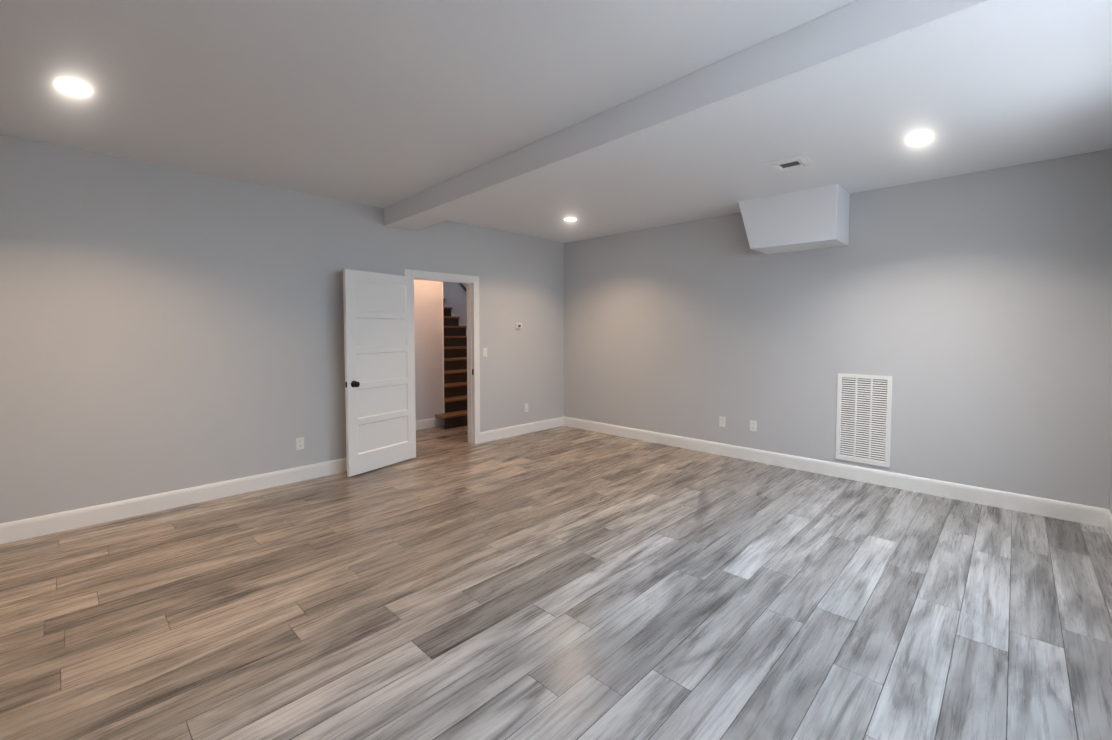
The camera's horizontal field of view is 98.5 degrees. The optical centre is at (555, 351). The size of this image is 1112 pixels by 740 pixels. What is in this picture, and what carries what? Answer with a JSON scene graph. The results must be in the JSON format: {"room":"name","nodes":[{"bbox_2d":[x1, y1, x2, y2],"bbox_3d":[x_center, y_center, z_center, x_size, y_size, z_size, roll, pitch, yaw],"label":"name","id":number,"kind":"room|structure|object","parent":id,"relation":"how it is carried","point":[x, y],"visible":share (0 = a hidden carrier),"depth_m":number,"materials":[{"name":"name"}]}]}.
{"room":"empty basement room","nodes":[
{"label":"empty basement room","id":0,"kind":"room"},
{"bbox_2d":[0,134,563,523],"bbox_3d":[-2.254,-0.145,4.818,0.120,2.740,7.920,2,4,44],"label":"wall","id":1,"kind":"structure","parent":0,"point":[163,329],"depth_m":3.94,"materials":[{"name":"grey paint"}]},
{"bbox_2d":[0,458,346,543],"bbox_3d":[-3.263,1.206,3.732,0.014,0.138,4.570,2,4,44],"label":"baseboard","id":2,"kind":"structure","parent":1,"relation":"attached to","point":[22,529],"depth_m":3.81,"materials":[{"name":"white paint"}]},
{"bbox_2d":[296,437,303,449],"bbox_3d":[-2.444,0.877,4.574,0.007,0.114,0.070,2,4,44],"label":"electrical outlet","id":3,"kind":"object","parent":1,"relation":"attached to","point":[299,443],"visible":1,"depth_m":4.57,"materials":[{"name":"white plastic"}]},
{"bbox_2d":[343,269,415,476],"bbox_3d":[-1.794,0.198,4.983,0.291,2.016,0.844,2,4,44],"label":"door","id":4,"kind":"structure","parent":1,"relation":"in","point":[379,343],"depth_m":4.94,"materials":[{"name":"white paint"}]},
{"bbox_2d":[404,269,479,443],"bbox_3d":[-1.374,0.126,5.747,0.156,2.115,1.020,2,4,44],"label":"door frame","id":5,"kind":"structure","parent":1,"relation":"attached to","point":[473,356],"depth_m":6.03,"materials":[{"name":"white paint"}]},
{"bbox_2d":[483,348,486,356],"bbox_3d":[-0.908,0.005,6.133,0.010,0.114,0.070,2,4,44],"label":"light switch","id":6,"kind":"object","parent":1,"relation":"attached to","point":[484,352],"visible":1,"depth_m":6.13,"materials":[{"name":"white plastic"}]},
{"bbox_2d":[515,323,521,328],"bbox_3d":[-0.505,-0.353,6.527,0.022,0.080,0.110,2,4,44],"label":"thermostat","id":7,"kind":"object","parent":1,"relation":"attached to","point":[518,325],"visible":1,"depth_m":6.51,"materials":[{"name":"white plastic"}]},
{"bbox_2d":[480,416,563,442],"bbox_3d":[-0.435,1.073,6.670,0.014,0.138,1.550,2,4,44],"label":"baseboard","id":8,"kind":"structure","parent":1,"relation":"attached to","point":[486,436],"depth_m":6.60,"materials":[{"name":"white paint"}]},
{"bbox_2d":[524,403,527,411],"bbox_3d":[-0.413,0.781,6.685,0.007,0.114,0.070,2,4,44],"label":"electrical outlet","id":9,"kind":"object","parent":1,"relation":"attached to","point":[525,407],"visible":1,"depth_m":6.68,"materials":[{"name":"white plastic"}]},
{"bbox_2d":[414,279,466,426],"bbox_3d":[-2.584,-1.605,7.998,4.850,5.370,3.240,2,4,44],"label":"wall","id":10,"kind":"structure","parent":0,"point":[428,348],"depth_m":7.05,"materials":[{"name":"paint"}]},
{"bbox_2d":[416,418,434,429],"bbox_3d":[-2.260,1.074,6.649,0.014,0.138,1.330,2,4,44],"label":"baseboard","id":11,"kind":"structure","parent":10,"relation":"attached to","point":[425,423],"depth_m":7.00,"materials":[{"name":"white paint"}]},
{"bbox_2d":[0,425,1111,739],"bbox_3d":[-0.871,1.349,3.221,7.180,0.100,7.440,2,4,44],"label":"floor","id":12,"kind":"structure","parent":0,"point":[564,583],"depth_m":2.47,"materials":[{"name":"grey laminate"}]},
{"bbox_2d":[435,298,467,428],"bbox_3d":[-2.214,-0.227,8.628,3.298,2.558,1.670,2,4,44],"label":"stairs","id":13,"kind":"structure","parent":12,"relation":"on","point":[453,415],"depth_m":8.09,"materials":[{"name":"brown wood"}]},
{"bbox_2d":[0,0,1111,242],"bbox_3d":[-0.373,-1.492,2.614,5.800,0.150,7.440,2,4,44],"label":"ceiling","id":14,"kind":"structure","parent":0,"point":[378,102],"depth_m":2.67,"materials":[{"name":"white paint"}]},
{"bbox_2d":[47,77,98,95],"bbox_3d":[-2.575,-1.411,2.556,0.196,0.006,0.196,2,4,44],"label":"recessed light","id":15,"kind":"object","parent":14,"relation":"in","point":[72,86],"visible":1,"depth_m":2.54,"materials":[{"name":"white paint"}]},
{"bbox_2d":[562,217,578,220],"bbox_3d":[0.169,-1.549,5.603,0.196,0.006,0.196,2,4,44],"label":"recessed light","id":16,"kind":"object","parent":14,"relation":"in","point":[570,219],"visible":0.98,"depth_m":5.61,"materials":[{"name":"white paint"}]},
{"bbox_2d":[384,0,1111,230],"bbox_3d":[0.146,-1.351,3.254,5.430,0.190,0.637,2,4,44],"label":"ceiling beam","id":17,"kind":"structure","parent":14,"relation":"attached to","point":[857,43],"depth_m":2.25,"materials":[{"name":"white paint"}]},
{"bbox_2d":[765,155,814,172],"bbox_3d":[1.823,-1.458,3.737,0.280,0.018,0.280,2,4,44],"label":"ceiling vent","id":18,"kind":"object","parent":14,"relation":"in","point":[800,161],"visible":1,"depth_m":3.73,"materials":[{"name":"white metal"}]},
{"bbox_2d":[738,183,849,253],"bbox_3d":[2.323,-1.267,4.716,0.890,0.490,0.450,2,4,44],"label":"soffit bulkhead","id":19,"kind":"object","parent":14,"relation":"attached to","point":[810,218],"visible":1,"depth_m":4.50,"materials":[{"name":"white paint"}]},
{"bbox_2d":[902,132,937,143],"bbox_3d":[2.454,-1.442,3.235,0.196,0.006,0.196,2,4,44],"label":"recessed light","id":20,"kind":"object","parent":14,"relation":"in","point":[920,137],"visible":1,"depth_m":3.22,"materials":[{"name":"white paint"}]},
{"bbox_2d":[564,149,1111,508],"bbox_3d":[2.116,-0.170,5.360,5.430,2.740,0.120,2,4,44],"label":"wall","id":21,"kind":"structure","parent":0,"point":[970,314],"depth_m":4.32,"materials":[{"name":"grey paint"}]},
{"bbox_2d":[719,416,724,426],"bbox_3d":[1.913,0.804,5.511,0.070,0.114,0.007,2,4,44],"label":"electrical outlet","id":22,"kind":"object","parent":21,"relation":"attached to","point":[721,421],"visible":1,"depth_m":5.51,"materials":[{"name":"white plastic"}]},
{"bbox_2d":[750,420,756,430],"bbox_3d":[2.168,0.816,5.266,0.070,0.114,0.007,2,4,44],"label":"electrical outlet","id":23,"kind":"object","parent":21,"relation":"attached to","point":[753,425],"visible":1,"depth_m":5.26,"materials":[{"name":"white plastic"}]},
{"bbox_2d":[564,416,1103,526],"bbox_3d":[2.059,1.132,5.381,5.400,0.138,0.014,2,4,44],"label":"baseboard","id":24,"kind":"structure","parent":21,"relation":"attached to","point":[1079,513],"depth_m":4.46,"materials":[{"name":"white paint"}]},
{"bbox_2d":[835,373,891,466],"bbox_3d":[2.910,0.638,4.541,0.440,0.840,0.012,2,4,44],"label":"air vent","id":25,"kind":"object","parent":21,"relation":"in","point":[863,423],"visible":1,"depth_m":4.54,"materials":[{"name":"white metal"}]},
{"bbox_2d":[1109,457,1111,513],"bbox_3d":[1.628,0.038,0.758,0.250,2.740,7.440,2,4,44],"label":"wall","id":26,"kind":"structure","parent":0,"point":[1110,502],"depth_m":3.45,"materials":[{"name":"grey paint"}]},
{"bbox_2d":[1100,508,1111,541],"bbox_3d":[1.533,1.334,0.908,0.014,0.138,7.200,2,4,44],"label":"baseboard","id":27,"kind":"structure","parent":26,"relation":"attached to","point":[1106,520],"depth_m":3.44,"materials":[{"name":"white paint"}]}
]}

